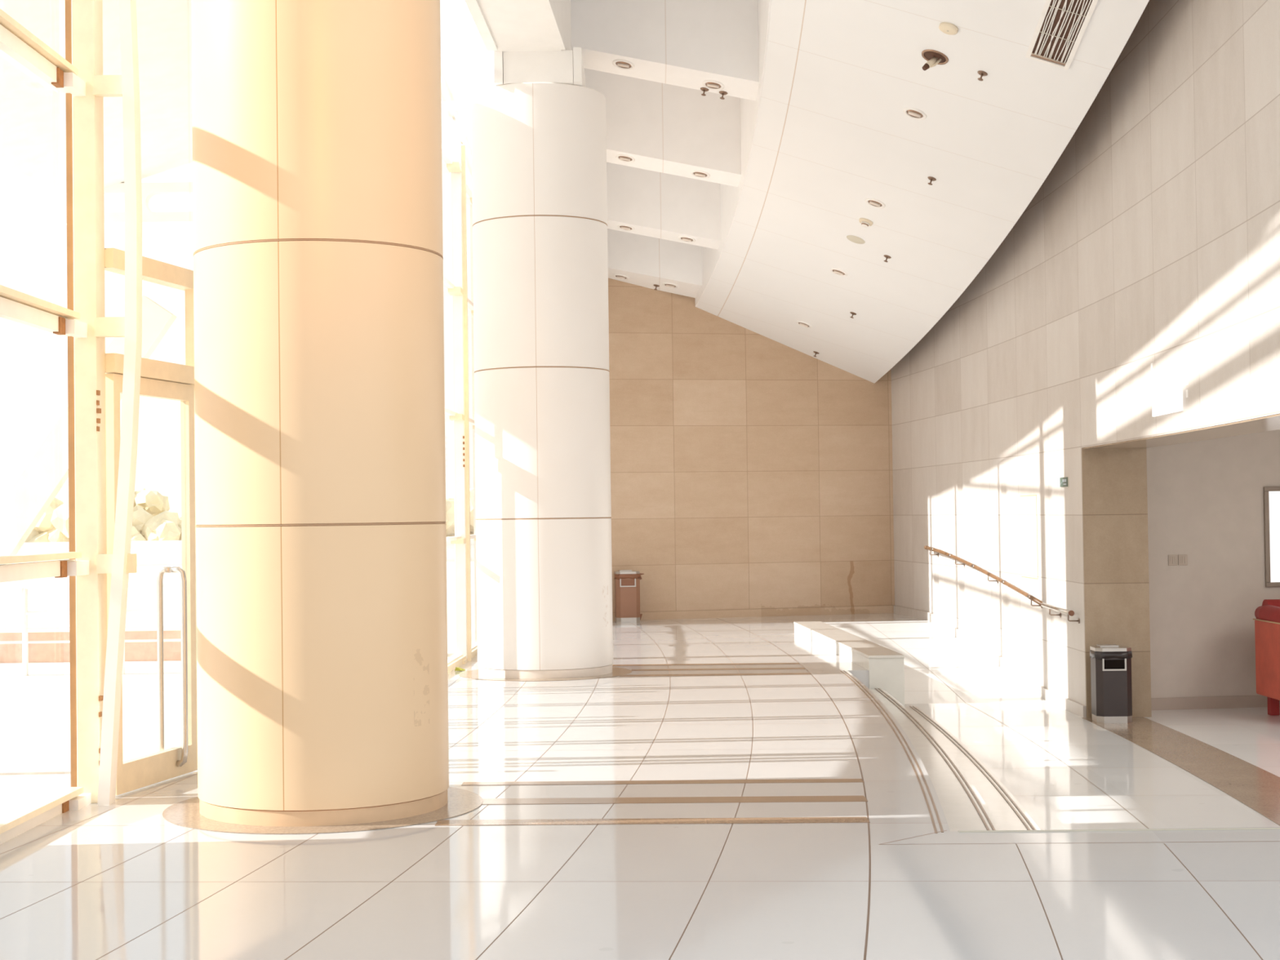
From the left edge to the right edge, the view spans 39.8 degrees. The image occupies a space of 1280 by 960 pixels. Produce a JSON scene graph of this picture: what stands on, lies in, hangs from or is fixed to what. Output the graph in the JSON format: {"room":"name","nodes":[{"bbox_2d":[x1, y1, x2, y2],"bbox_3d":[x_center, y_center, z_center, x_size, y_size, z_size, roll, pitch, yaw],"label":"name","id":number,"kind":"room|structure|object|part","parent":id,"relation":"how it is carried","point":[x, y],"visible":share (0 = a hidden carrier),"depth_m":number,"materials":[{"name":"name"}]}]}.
{"room":"lobby","nodes":[
{"label":"lobby","id":0,"kind":"room"},
{"bbox_2d":[0,613,1279,959],"bbox_3d":[3.263,1.996,12.623,12.329,0.805,23.320,-1,-1,0],"label":"floor","id":1,"kind":"structure","parent":0,"point":[734,788],"depth_m":7.55,"materials":[{"name":"tile"}]},
{"bbox_2d":[0,8,91,844],"bbox_3d":[-2.844,-2.355,7.547,0.133,7.925,2.600,-1,-1,0],"label":"window","id":2,"kind":"structure","parent":1,"relation":"on","point":[17,42],"depth_m":8.25,"materials":[{"name":"beige metal"}]},
{"bbox_2d":[65,0,142,805],"bbox_3d":[-2.696,-2.344,8.887,0.376,7.900,0.220,-1,-1,0],"label":"post","id":3,"kind":"object","parent":1,"relation":"on","point":[96,651],"visible":0.94,"depth_m":8.80,"materials":[{"name":"metal"}]},
{"bbox_3d":[-2.790,-2.342,8.922,0.113,7.900,0.150,-1,-1,0],"label":"post","id":4,"kind":"part","parent":3,"relation":"part of","materials":[{"name":"metal"}]},
{"bbox_2d":[96,390,100,395],"bbox_3d":[-2.702,-0.435,8.816,0.011,0.024,0.030,-1,-1,0],"label":"light","id":5,"kind":"object","parent":3,"relation":"on","point":[98,392],"depth_m":8.80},
{"bbox_2d":[96,417,100,423],"bbox_3d":[-2.700,-0.295,8.813,0.011,0.024,0.030,-1,-1,0],"label":"light","id":6,"kind":"object","parent":3,"relation":"on","point":[98,420],"depth_m":8.80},
{"bbox_2d":[96,408,101,413],"bbox_3d":[-2.698,-0.345,8.814,0.015,0.024,0.030,-1,-1,0],"label":"light","id":7,"kind":"object","parent":3,"relation":"on","point":[98,410],"depth_m":8.80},
{"bbox_2d":[98,695,103,701],"bbox_3d":[-2.679,1.085,8.787,0.015,0.024,0.030,-1,-1,0],"label":"light","id":8,"kind":"object","parent":3,"relation":"attached to","point":[100,697],"depth_m":8.77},
{"bbox_2d":[104,248,194,385],"bbox_3d":[-2.223,-0.808,12.084,0.228,0.631,6.315,-1,-1,8],"label":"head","id":9,"kind":"structure","parent":3,"relation":"attached to","point":[154,271],"depth_m":9.42},
{"bbox_2d":[184,289,194,366],"bbox_3d":[-2.552,-3.465,9.954,0.076,5.677,1.931,-1,-1,11],"label":"window","id":10,"kind":"structure","parent":9,"relation":"on","point":[189,322],"depth_m":9.86,"materials":[{"name":"clear glass"}]},
{"bbox_2d":[105,373,197,795],"bbox_3d":[-2.572,0.535,9.405,0.173,2.140,0.892,-1,-1,7],"label":"door","id":11,"kind":"structure","parent":1,"relation":"on","point":[139,772],"depth_m":9.59,"materials":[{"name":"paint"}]},
{"bbox_3d":[-2.586,1.014,9.614,0.081,1.084,0.034,-1,-1,12],"label":"handle","id":12,"kind":"part","parent":11,"relation":"part of","materials":[{"name":"metal"}]},
{"bbox_3d":[-2.495,1.012,9.594,0.081,1.084,0.034,-1,-1,12],"label":"handle","id":13,"kind":"part","parent":11,"relation":"part of","materials":[{"name":"metal"}]},
{"bbox_2d":[194,413,197,745],"bbox_3d":[-2.388,0.550,10.326,0.173,2.140,0.896,-1,-1,16],"label":"door","id":14,"kind":"structure","parent":1,"relation":"on","point":[194,414],"depth_m":9.89,"materials":[{"name":"paint"}]},
{"bbox_2d":[191,0,448,826],"bbox_3d":[-1.574,-1.538,8.661,1.201,6.250,1.201,-1,-1,-4],"label":"round column","id":15,"kind":"structure","parent":1,"relation":"on","point":[322,673],"depth_m":8.11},
{"bbox_2d":[440,53,467,672],"bbox_3d":[-1.808,-1.785,16.186,0.163,7.067,1.908,-1,-1,2],"label":"window","id":16,"kind":"structure","parent":1,"relation":"on","point":[453,661],"depth_m":16.74,"materials":[{"name":"clear glass"}]},
{"bbox_3d":[-1.865,-3.696,16.224,0.060,0.316,1.908,-1,-1,2],"label":"sloping rail","id":17,"kind":"part","parent":16,"relation":"part of","materials":[{"name":"white metal"}]},
{"bbox_3d":[-1.868,-3.926,16.229,0.060,0.306,1.907,-1,-1,2],"label":"sloping rail","id":18,"kind":"part","parent":16,"relation":"part of","materials":[{"name":"white metal"}]},
{"bbox_3d":[-1.772,1.703,16.121,0.140,0.060,1.901,-1,-1,2],"label":"sill","id":19,"kind":"part","parent":16,"relation":"part of","materials":[{"name":"paint"}]},
{"bbox_2d":[454,666,465,671],"bbox_3d":[-1.627,1.710,16.001,0.080,0.032,0.063,-1,-1,27],"label":"leaf","id":20,"kind":"object","parent":1,"relation":"on","point":[457,668],"visible":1,"depth_m":15.99,"materials":[{"name":"plant"}]},
{"bbox_2d":[448,90,477,657],"bbox_3d":[-1.747,-1.617,18.034,0.160,6.801,1.808,-1,-1,2],"label":"window","id":21,"kind":"structure","parent":1,"relation":"on","point":[453,96],"depth_m":18.18,"materials":[{"name":"clear glass"}]},
{"bbox_3d":[-1.804,-3.633,18.073,0.060,0.292,1.806,-1,-1,2],"label":"sloping rail","id":22,"kind":"part","parent":21,"relation":"part of","materials":[{"name":"white metal"}]},
{"bbox_3d":[-1.801,-3.403,18.069,0.060,0.301,1.808,-1,-1,2],"label":"sloping rail","id":23,"kind":"part","parent":21,"relation":"part of","materials":[{"name":"white metal"}]},
{"bbox_3d":[-1.712,1.737,17.971,0.140,0.060,1.801,-1,-1,2],"label":"sill","id":24,"kind":"part","parent":21,"relation":"part of","materials":[{"name":"paint"}]},
{"bbox_2d":[441,53,493,661],"bbox_3d":[-1.695,-1.187,17.126,0.678,5.875,0.200,-1,-1,0],"label":"post","id":25,"kind":"object","parent":1,"relation":"on","point":[458,131],"visible":0.8,"depth_m":17.07,"materials":[{"name":"metal"}]},
{"bbox_3d":[-1.909,-3.646,17.183,0.316,0.726,0.100,-1,-1,0],"label":"fork arm","id":26,"kind":"part","parent":25,"relation":"part of"},
{"bbox_3d":[-1.752,-0.849,17.130,0.100,5.200,0.180,-1,-1,0],"label":"post","id":27,"kind":"part","parent":25,"relation":"part of","materials":[{"name":"white metal"}]},
{"bbox_3d":[-1.620,-3.700,17.184,0.460,0.851,0.120,-1,-1,0],"label":"fork arm","id":28,"kind":"part","parent":25,"relation":"part of"},
{"bbox_2d":[469,126,477,641],"bbox_3d":[-1.726,-1.165,18.926,0.140,5.900,0.060,-1,-1,0],"label":"post","id":29,"kind":"object","parent":1,"relation":"on","point":[470,177],"visible":0.04,"depth_m":18.89,"materials":[{"name":"white metal"}]},
{"bbox_2d":[471,47,613,679],"bbox_3d":[-0.870,-0.998,15.712,1.201,5.420,1.242,-1,-1,-10],"label":"round column","id":30,"kind":"structure","parent":1,"relation":"on","point":[539,135],"depth_m":15.21,"materials":[{"name":"white paint"}]},
{"bbox_2d":[441,99,471,111],"bbox_3d":[-1.571,-3.430,16.169,0.873,0.070,0.080,-1,-1,13],"label":"tie beam","id":31,"kind":"structure","parent":30,"relation":"attached to","point":[460,104],"depth_m":16.16,"materials":[{"name":"white metal"}]},
{"bbox_3d":[-1.218,-3.554,15.741,0.072,0.299,1.080,-1,-1,0],"label":"neck trim","id":32,"kind":"part","parent":30,"relation":"part of","materials":[{"name":"white paint"}]},
{"bbox_2d":[464,0,571,52],"bbox_3d":[-1.381,-4.752,13.719,1.236,4.624,18.998,-1,-1,4],"label":"beam","id":33,"kind":"structure","parent":30,"relation":"on","point":[502,25],"depth_m":14.75,"materials":[{"name":"white paint"}]},
{"bbox_3d":[-1.877,-4.663,9.709,0.282,1.783,10.960,-1,-1,7],"label":"edge trim","id":34,"kind":"part","parent":33,"relation":"part of","materials":[{"name":"white paint"}]},
{"bbox_3d":[-1.297,-4.671,9.709,0.282,1.783,10.960,-1,-1,7],"label":"edge trim","id":35,"kind":"part","parent":33,"relation":"part of","materials":[{"name":"white paint"}]},
{"bbox_3d":[-0.538,-3.563,15.741,0.072,0.299,1.080,-1,-1,0],"label":"neck trim","id":36,"kind":"part","parent":30,"relation":"part of","materials":[{"name":"white paint"}]},
{"bbox_2d":[613,569,644,622],"bbox_3d":[-0.137,1.506,22.958,0.384,0.672,0.318,-1,-1,-6],"label":"litter bin","id":37,"kind":"object","parent":1,"relation":"on","point":[627,582],"visible":1,"depth_m":22.81,"materials":[{"name":"brown metal"}]},
{"bbox_2d":[618,569,631,571],"bbox_3d":[-0.192,1.179,22.985,0.160,0.017,0.150,-1,-1,-6],"label":"tray","id":38,"kind":"object","parent":37,"relation":"on","point":[619,570],"depth_m":22.92,"materials":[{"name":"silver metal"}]},
{"bbox_3d":[-0.169,1.202,22.961,0.313,0.030,0.303,-1,-1,-6],"label":"lid","id":39,"kind":"part","parent":37,"relation":"part of","materials":[{"name":"silver metal"}]},
{"bbox_3d":[-0.156,1.326,22.805,0.206,0.105,0.012,-1,-1,-6],"label":"opening frame","id":40,"kind":"part","parent":37,"relation":"part of","materials":[{"name":"silver metal"}]},
{"bbox_2d":[793,621,904,706],"bbox_3d":[2.054,1.951,17.950,0.318,0.730,4.950,-1,-1,-3],"label":"wall","id":41,"kind":"structure","parent":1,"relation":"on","point":[885,666],"depth_m":16.04,"materials":[{"name":"stone"}]},
{"bbox_2d":[869,688,1040,831],"bbox_3d":[1.935,1.922,11.500,0.728,0.345,8.031,-1,-1,4],"label":"ramp","id":42,"kind":"structure","parent":1,"relation":"on","point":[971,796],"depth_m":10.65,"materials":[{"name":"stone"}]},
{"bbox_2d":[1089,644,1132,723],"bbox_3d":[4.140,1.786,15.527,0.328,0.672,0.318,-1,-1,2],"label":"litter bin","id":43,"kind":"object","parent":1,"relation":"on","point":[1110,664],"visible":1,"depth_m":15.38,"materials":[{"name":"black metal"}]},
{"bbox_2d":[1096,644,1118,647],"bbox_3d":[4.116,1.459,15.560,0.160,0.017,0.150,-1,-1,2],"label":"tray","id":44,"kind":"object","parent":43,"relation":"on","point":[1097,645],"depth_m":15.49,"materials":[{"name":"silver metal"}]},
{"bbox_3d":[4.135,1.482,15.533,0.313,0.030,0.303,-1,-1,2],"label":"lid","id":45,"kind":"part","parent":43,"relation":"part of","materials":[{"name":"silver metal"}]},
{"bbox_3d":[4.127,1.607,15.377,0.206,0.105,0.012,-1,-1,2],"label":"opening frame","id":46,"kind":"part","parent":43,"relation":"part of","materials":[{"name":"silver metal"}]},
{"bbox_2d":[1253,599,1279,715],"bbox_3d":[6.278,1.573,15.493,1.487,1.032,0.996,-1,-1,0],"label":"sofa","id":47,"kind":"object","parent":1,"relation":"on","point":[1267,622],"visible":1,"depth_m":15.66,"materials":[{"name":"red leather"}]},
{"bbox_2d":[1254,604,1279,622],"bbox_3d":[5.612,1.200,15.472,0.164,0.182,0.938,-1,-1,0],"label":"cushion","id":48,"kind":"object","parent":47,"relation":"on","point":[1264,613],"depth_m":15.63,"materials":[{"name":"red fabric"}]},
{"bbox_3d":[5.614,1.579,15.486,0.135,0.685,0.930,-1,-1,0],"label":"arm","id":49,"kind":"part","parent":47,"relation":"part of"},
{"bbox_2d":[1262,599,1279,607],"bbox_3d":[6.316,1.149,15.879,1.400,0.170,0.170,-1,-1,0],"label":"cushion","id":50,"kind":"object","parent":47,"relation":"on","point":[1276,602],"depth_m":15.83,"materials":[{"name":"red fabric"}]},
{"bbox_3d":[5.678,2.013,15.843,0.080,0.182,0.080,-1,-1,0],"label":"leg","id":51,"kind":"part","parent":47,"relation":"part of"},
{"bbox_2d":[608,278,894,613],"bbox_3d":[1.339,-0.811,23.889,6.768,6.500,0.389,-1,-1,-13],"label":"wall","id":52,"kind":"structure","parent":0,"point":[749,469],"depth_m":23.67,"materials":[{"name":"beige stone"}]},
{"bbox_2d":[612,605,893,621],"bbox_3d":[0.869,1.787,23.515,5.338,0.104,0.031,-1,-1,-13],"label":"baseboard","id":53,"kind":"structure","parent":52,"relation":"attached to","point":[867,609],"depth_m":23.69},
{"bbox_2d":[694,0,1149,382],"bbox_3d":[2.197,-3.886,15.977,3.482,4.871,16.600,-1,-1,0],"label":"ceiling","id":54,"kind":"structure","parent":0,"point":[827,131],"depth_m":16.42,"materials":[{"name":"paint"}]},
{"bbox_2d":[795,320,811,328],"bbox_3d":[2.096,-1.988,22.597,0.197,0.087,0.211,0,-1,-21],"label":"recessed light","id":55,"kind":"object","parent":54,"relation":"in","point":[803,324],"visible":1,"depth_m":22.57,"materials":[{"name":"white paint"}]},
{"bbox_2d":[830,267,847,276],"bbox_3d":[2.261,-2.365,20.111,0.197,0.087,0.211,0,-1,-21],"label":"recessed light","id":56,"kind":"object","parent":54,"relation":"in","point":[838,272],"visible":1,"depth_m":20.09,"materials":[{"name":"white paint"}]},
{"bbox_2d":[849,311,856,318],"bbox_3d":[2.585,-1.997,21.420,0.079,0.078,0.083,-1,-1,7],"label":"sprinkler head","id":57,"kind":"object","parent":54,"relation":"attached to","point":[851,313],"visible":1,"depth_m":21.41},
{"bbox_2d":[846,235,865,244],"bbox_3d":[2.304,-2.568,18.881,0.192,0.081,0.207,0,-1,-21],"label":"disc","id":58,"kind":"object","parent":54,"relation":"attached to","point":[855,239],"visible":1,"depth_m":18.87,"materials":[{"name":"white plastic"}]},
{"bbox_2d":[858,217,873,227],"bbox_3d":[2.334,-2.653,18.242,0.145,0.091,0.144,-1,-1,28],"label":"smoke detector","id":59,"kind":"object","parent":54,"relation":"attached to","point":[864,222],"visible":1,"depth_m":18.20,"materials":[{"name":"white paint"}]},
{"bbox_2d":[865,198,885,208],"bbox_3d":[2.349,-2.764,17.656,0.197,0.087,0.211,0,-1,-21],"label":"recessed light","id":60,"kind":"object","parent":54,"relation":"in","point":[873,202],"visible":1,"depth_m":17.63,"materials":[{"name":"white paint"}]},
{"bbox_2d":[884,254,891,262],"bbox_3d":[2.667,-2.385,19.048,0.079,0.078,0.083,-1,-1,7],"label":"sprinkler head","id":61,"kind":"object","parent":54,"relation":"attached to","point":[885,255],"visible":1,"depth_m":19.03},
{"bbox_2d":[902,106,926,119],"bbox_3d":[2.378,-3.169,15.295,0.197,0.087,0.211,0,-1,-21],"label":"recessed light","id":62,"kind":"object","parent":54,"relation":"in","point":[913,113],"visible":1,"depth_m":15.27,"materials":[{"name":"white paint"}]},
{"bbox_2d":[927,176,936,185],"bbox_3d":[2.734,-2.799,16.551,0.079,0.078,0.083,-1,-1,7],"label":"sprinkler head","id":63,"kind":"object","parent":54,"relation":"attached to","point":[931,179],"visible":1,"depth_m":16.54},
{"bbox_2d":[921,49,948,71],"bbox_3d":[2.359,-3.346,14.130,0.220,0.161,0.211,-2,-1,40],"label":"spotlight","id":64,"kind":"object","parent":54,"relation":"in","point":[932,56],"visible":1,"depth_m":14.11,"materials":[{"name":"metal"}]},
{"bbox_2d":[922,63,929,71],"bbox_3d":[2.280,-3.292,14.102,0.056,0.056,0.052,19,-9,3],"label":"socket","id":65,"kind":"object","parent":64,"relation":"attached to","point":[926,66],"depth_m":14.09,"materials":[{"name":"brown metal"}]},
{"bbox_2d":[938,22,958,35],"bbox_3d":[2.370,-3.466,13.575,0.146,0.078,0.150,0,-1,-21],"label":"smoke detector","id":66,"kind":"object","parent":54,"relation":"attached to","point":[947,28],"visible":1,"depth_m":13.54,"materials":[{"name":"white plastic"}]},
{"bbox_2d":[977,70,987,80],"bbox_3d":[2.736,-3.226,14.117,0.079,0.078,0.083,-1,-1,7],"label":"sprinkler head","id":67,"kind":"object","parent":54,"relation":"attached to","point":[980,73],"visible":1,"depth_m":14.10},
{"bbox_2d":[1025,0,1097,70],"bbox_3d":[3.037,-3.486,12.101,0.325,0.648,2.947,-1,-1,3],"label":"ceiling vent","id":68,"kind":"object","parent":54,"relation":"in","point":[1061,26],"visible":1,"depth_m":13.01,"materials":[{"name":"metal"}]},
{"bbox_3d":[3.119,-3.215,13.495,0.270,0.006,0.055,19,-9,7],"label":"plate","id":69,"kind":"part","parent":68,"relation":"part of","materials":[{"name":"white metal"}]},
{"bbox_2d":[890,0,1279,717],"bbox_3d":[3.954,-1.641,15.833,1.148,7.820,17.600,-1,-1,0],"label":"wall","id":70,"kind":"structure","parent":0,"point":[1153,237],"depth_m":15.83,"materials":[{"name":"stone"}]},
{"bbox_2d":[893,604,1086,717],"bbox_3d":[3.789,1.930,20.010,0.154,0.605,8.338,-1,-1,-4],"label":"baseboard","id":71,"kind":"structure","parent":70,"relation":"attached to","point":[1064,703],"depth_m":19.06,"materials":[{"name":"stone"}]},
{"bbox_2d":[924,545,1079,623],"bbox_3d":[3.809,1.060,19.043,0.195,0.604,6.235,-1,-1,-3],"label":"handrail","id":72,"kind":"object","parent":70,"relation":"attached to","point":[997,579],"visible":1,"depth_m":18.26,"materials":[{"name":"brown wood"}]},
{"bbox_3d":[3.751,1.021,19.549,0.088,0.495,5.141,-1,-1,-3],"label":"rail","id":73,"kind":"part","parent":72,"relation":"part of","materials":[{"name":"brown wood"}]},
{"bbox_2d":[1019,494,1038,579],"bbox_3d":[3.941,0.575,17.911,0.008,0.840,0.670,-1,-1,-2],"label":"access panel","id":74,"kind":"object","parent":70,"relation":"attached to","point":[1028,519],"visible":1,"depth_m":17.88,"materials":[{"name":"stone"}]},
{"bbox_2d":[1059,476,1068,487],"bbox_3d":[3.958,0.023,16.494,0.017,0.096,0.285,-1,-1,-1],"label":"safety sign","id":75,"kind":"object","parent":70,"relation":"attached to","point":[1064,482],"visible":1,"depth_m":16.48,"materials":[{"name":"green plastic"}]},
{"bbox_2d":[1150,351,1188,416],"bbox_3d":[3.900,-0.698,13.060,0.022,0.415,1.079,-1,-1,2],"label":"wall sign","id":76,"kind":"object","parent":70,"relation":"attached to","point":[1166,386],"visible":1,"depth_m":13.02,"materials":[{"name":"paper"}]},
{"bbox_3d":[3.899,-0.647,13.084,0.018,0.314,0.800,-1,-1,2],"label":"panel","id":77,"kind":"part","parent":76,"relation":"part of","materials":[{"name":"white"}]},
{"bbox_2d":[1146,429,1279,697],"bbox_3d":[6.776,0.629,16.758,4.800,3.200,0.200,-1,-1,-7],"label":"wall","id":78,"kind":"structure","parent":0,"point":[1206,497],"depth_m":16.46,"materials":[{"name":"beige paint"}]},
{"bbox_2d":[1168,555,1177,565],"bbox_3d":[4.948,0.743,16.408,0.088,0.098,0.014,-1,-1,-8],"label":"light switch","id":79,"kind":"object","parent":78,"relation":"attached to","point":[1172,559],"visible":1,"depth_m":16.41,"materials":[{"name":"plastic"}]},
{"bbox_2d":[1177,554,1187,564],"bbox_3d":[5.044,0.742,16.420,0.088,0.098,0.014,-1,-1,-8],"label":"light switch","id":80,"kind":"object","parent":78,"relation":"attached to","point":[1182,558],"visible":1,"depth_m":16.42,"materials":[{"name":"plastic"}]},
{"bbox_2d":[1151,695,1279,710],"bbox_3d":[6.809,2.053,16.623,4.800,0.112,0.018,-1,-1,-7],"label":"baseboard","id":81,"kind":"structure","parent":78,"relation":"attached to","point":[1234,701],"depth_m":16.41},
{"bbox_2d":[1263,486,1279,586],"bbox_3d":[6.460,0.525,16.602,1.250,0.936,0.030,-1,-1,-8],"label":"picture frame","id":82,"kind":"object","parent":78,"relation":"attached to","point":[1271,494],"visible":1,"depth_m":16.53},
{"bbox_3d":[6.459,0.525,16.609,1.164,0.850,0.014,-1,-1,-7],"label":"panel","id":83,"kind":"part","parent":82,"relation":"part of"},
{"bbox_3d":[0.084,-4.926,15.647,2.102,2.912,15.900,-1,-1,0],"label":"ceiling","id":84,"kind":"structure","parent":0,"visible":0},
{"bbox_2d":[607,228,702,297],"bbox_3d":[-0.048,-3.095,23.189,1.708,1.373,0.652,-1,-1,0],"label":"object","id":85,"kind":"object","parent":84,"relation":"attached to","point":[647,261],"visible":0.43,"depth_m":22.88,"materials":[{"name":"paint"}]},
{"bbox_2d":[613,274,628,279],"bbox_3d":[-0.248,-2.658,23.155,0.205,0.062,0.211,0,-1,-40],"label":"recessed light","id":86,"kind":"object","parent":85,"relation":"attached to","point":[620,277],"visible":1,"depth_m":23.13,"materials":[{"name":"white paint"}]},
{"bbox_2d":[662,282,678,288],"bbox_3d":[0.399,-2.543,23.124,0.205,0.062,0.211,0,-1,-40],"label":"recessed light","id":87,"kind":"object","parent":85,"relation":"attached to","point":[668,285],"visible":1,"depth_m":23.10,"materials":[{"name":"white paint"}]},
{"bbox_2d":[583,67,741,186],"bbox_3d":[0.078,-3.838,18.816,1.979,1.399,0.418,-1,-1,0],"label":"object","id":88,"kind":"object","parent":84,"relation":"attached to","point":[666,128],"visible":0.5,"depth_m":18.62,"materials":[{"name":"paint"}]},
{"bbox_2d":[615,154,635,162],"bbox_3d":[-0.155,-3.414,18.769,0.205,0.062,0.211,0,-1,-40],"label":"recessed light","id":89,"kind":"object","parent":88,"relation":"attached to","point":[623,157],"visible":1,"depth_m":18.74,"materials":[{"name":"white paint"}]},
{"bbox_2d":[690,169,710,178],"bbox_3d":[0.643,-3.255,18.826,0.205,0.062,0.211,0,-1,-40],"label":"recessed light","id":90,"kind":"object","parent":88,"relation":"attached to","point":[700,174],"visible":1,"depth_m":18.80,"materials":[{"name":"white paint"}]},
{"bbox_2d":[606,162,720,249],"bbox_3d":[0.027,-3.445,21.108,1.866,1.365,0.356,-1,-1,0],"label":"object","id":91,"kind":"object","parent":84,"relation":"attached to","point":[659,205],"visible":0.43,"depth_m":20.95,"materials":[{"name":"paint"}]},
{"bbox_2d":[617,224,634,231],"bbox_3d":[-0.168,-3.009,21.081,0.205,0.062,0.211,0,-1,-40],"label":"recessed light","id":92,"kind":"object","parent":91,"relation":"attached to","point":[624,227],"visible":1,"depth_m":21.06,"materials":[{"name":"white paint"}]},
{"bbox_2d":[678,235,695,242],"bbox_3d":[0.560,-2.871,21.089,0.205,0.062,0.211,0,-1,-40],"label":"recessed light","id":93,"kind":"object","parent":91,"relation":"attached to","point":[684,238],"visible":1,"depth_m":21.06,"materials":[{"name":"white paint"}]},
{"bbox_2d":[570,0,759,100],"bbox_3d":[0.086,-4.261,16.399,2.008,1.415,0.469,-1,-1,0],"label":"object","id":94,"kind":"object","parent":84,"relation":"attached to","point":[685,43],"visible":0.78,"depth_m":16.18,"materials":[{"name":"paint"}]},
{"bbox_2d":[612,59,635,70],"bbox_3d":[-0.152,-3.840,16.346,0.205,0.062,0.211,0,-1,-40],"label":"recessed light","id":95,"kind":"object","parent":94,"relation":"attached to","point":[620,64],"visible":1,"depth_m":16.32,"materials":[{"name":"white paint"}]},
{"bbox_2d":[700,87,708,96],"bbox_3d":[0.606,-3.638,16.572,0.081,0.072,0.083,0,-1,-37],"label":"sprinkler head","id":96,"kind":"object","parent":94,"relation":"attached to","point":[704,89],"visible":1,"depth_m":16.56},
{"bbox_2d":[702,80,724,90],"bbox_3d":[0.681,-3.669,16.433,0.205,0.062,0.211,0,-1,-40],"label":"recessed light","id":97,"kind":"object","parent":94,"relation":"attached to","point":[709,84],"visible":1,"depth_m":16.41,"materials":[{"name":"white paint"}]},
{"bbox_2d":[719,90,727,99],"bbox_3d":[0.781,-3.605,16.572,0.081,0.072,0.083,0,-1,-37],"label":"sprinkler head","id":98,"kind":"object","parent":94,"relation":"attached to","point":[722,92],"visible":1,"depth_m":16.56},
{"label":"outside","id":99,"kind":"structure","parent":0,"visible":0},
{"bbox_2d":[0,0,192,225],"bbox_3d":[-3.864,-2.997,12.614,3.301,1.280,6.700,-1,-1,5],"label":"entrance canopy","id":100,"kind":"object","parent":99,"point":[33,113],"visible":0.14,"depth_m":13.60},
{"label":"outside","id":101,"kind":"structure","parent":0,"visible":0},
{"bbox_2d":[0,561,475,817],"bbox_3d":[-34.963,2.994,49.961,110.000,0.270,120.000,-1,-1,0],"label":"ground","id":102,"kind":"structure","parent":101,"point":[35,708],"depth_m":14.08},
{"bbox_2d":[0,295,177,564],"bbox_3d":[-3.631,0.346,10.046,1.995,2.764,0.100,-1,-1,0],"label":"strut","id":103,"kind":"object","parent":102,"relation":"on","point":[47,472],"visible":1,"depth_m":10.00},
{"bbox_2d":[0,581,180,675],"bbox_3d":[-4.632,1.380,16.478,4.500,0.857,0.056,-1,-1,0],"label":"guard rail","id":104,"kind":"object","parent":102,"relation":"on","point":[24,613],"visible":0.41,"depth_m":16.46,"materials":[{"name":"white metal"}]},
{"bbox_3d":[-5.731,1.408,16.478,0.050,0.830,0.052,-1,-1,0],"label":"post","id":105,"kind":"part","parent":104,"relation":"part of","materials":[{"name":"white metal"}]},
{"bbox_3d":[-4.832,1.396,16.478,0.050,0.830,0.052,-1,-1,0],"label":"post","id":106,"kind":"part","parent":104,"relation":"part of","materials":[{"name":"white metal"}]},
{"bbox_2d":[0,622,181,662],"bbox_3d":[-6.028,1.685,18.173,6.900,0.370,0.480,-1,-1,0],"label":"wall","id":107,"kind":"structure","parent":102,"relation":"on","point":[141,651],"depth_m":17.97,"materials":[{"name":"brick"}]},
{"bbox_2d":[9,538,474,565],"bbox_3d":[-27.469,2.495,56.090,65.000,0.800,0.560,-1,-1,0],"label":"wall","id":108,"kind":"structure","parent":102,"relation":"on","point":[153,553],"depth_m":55.97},
{"bbox_2d":[24,487,474,542],"bbox_3d":[-21.805,1.489,65.974,54.356,4.127,5.372,-1,-1,0],"label":"trees","id":109,"kind":"object","parent":102,"relation":"on","point":[153,520],"visible":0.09,"depth_m":64.33,"materials":[{"name":"green plant"}]}
]}

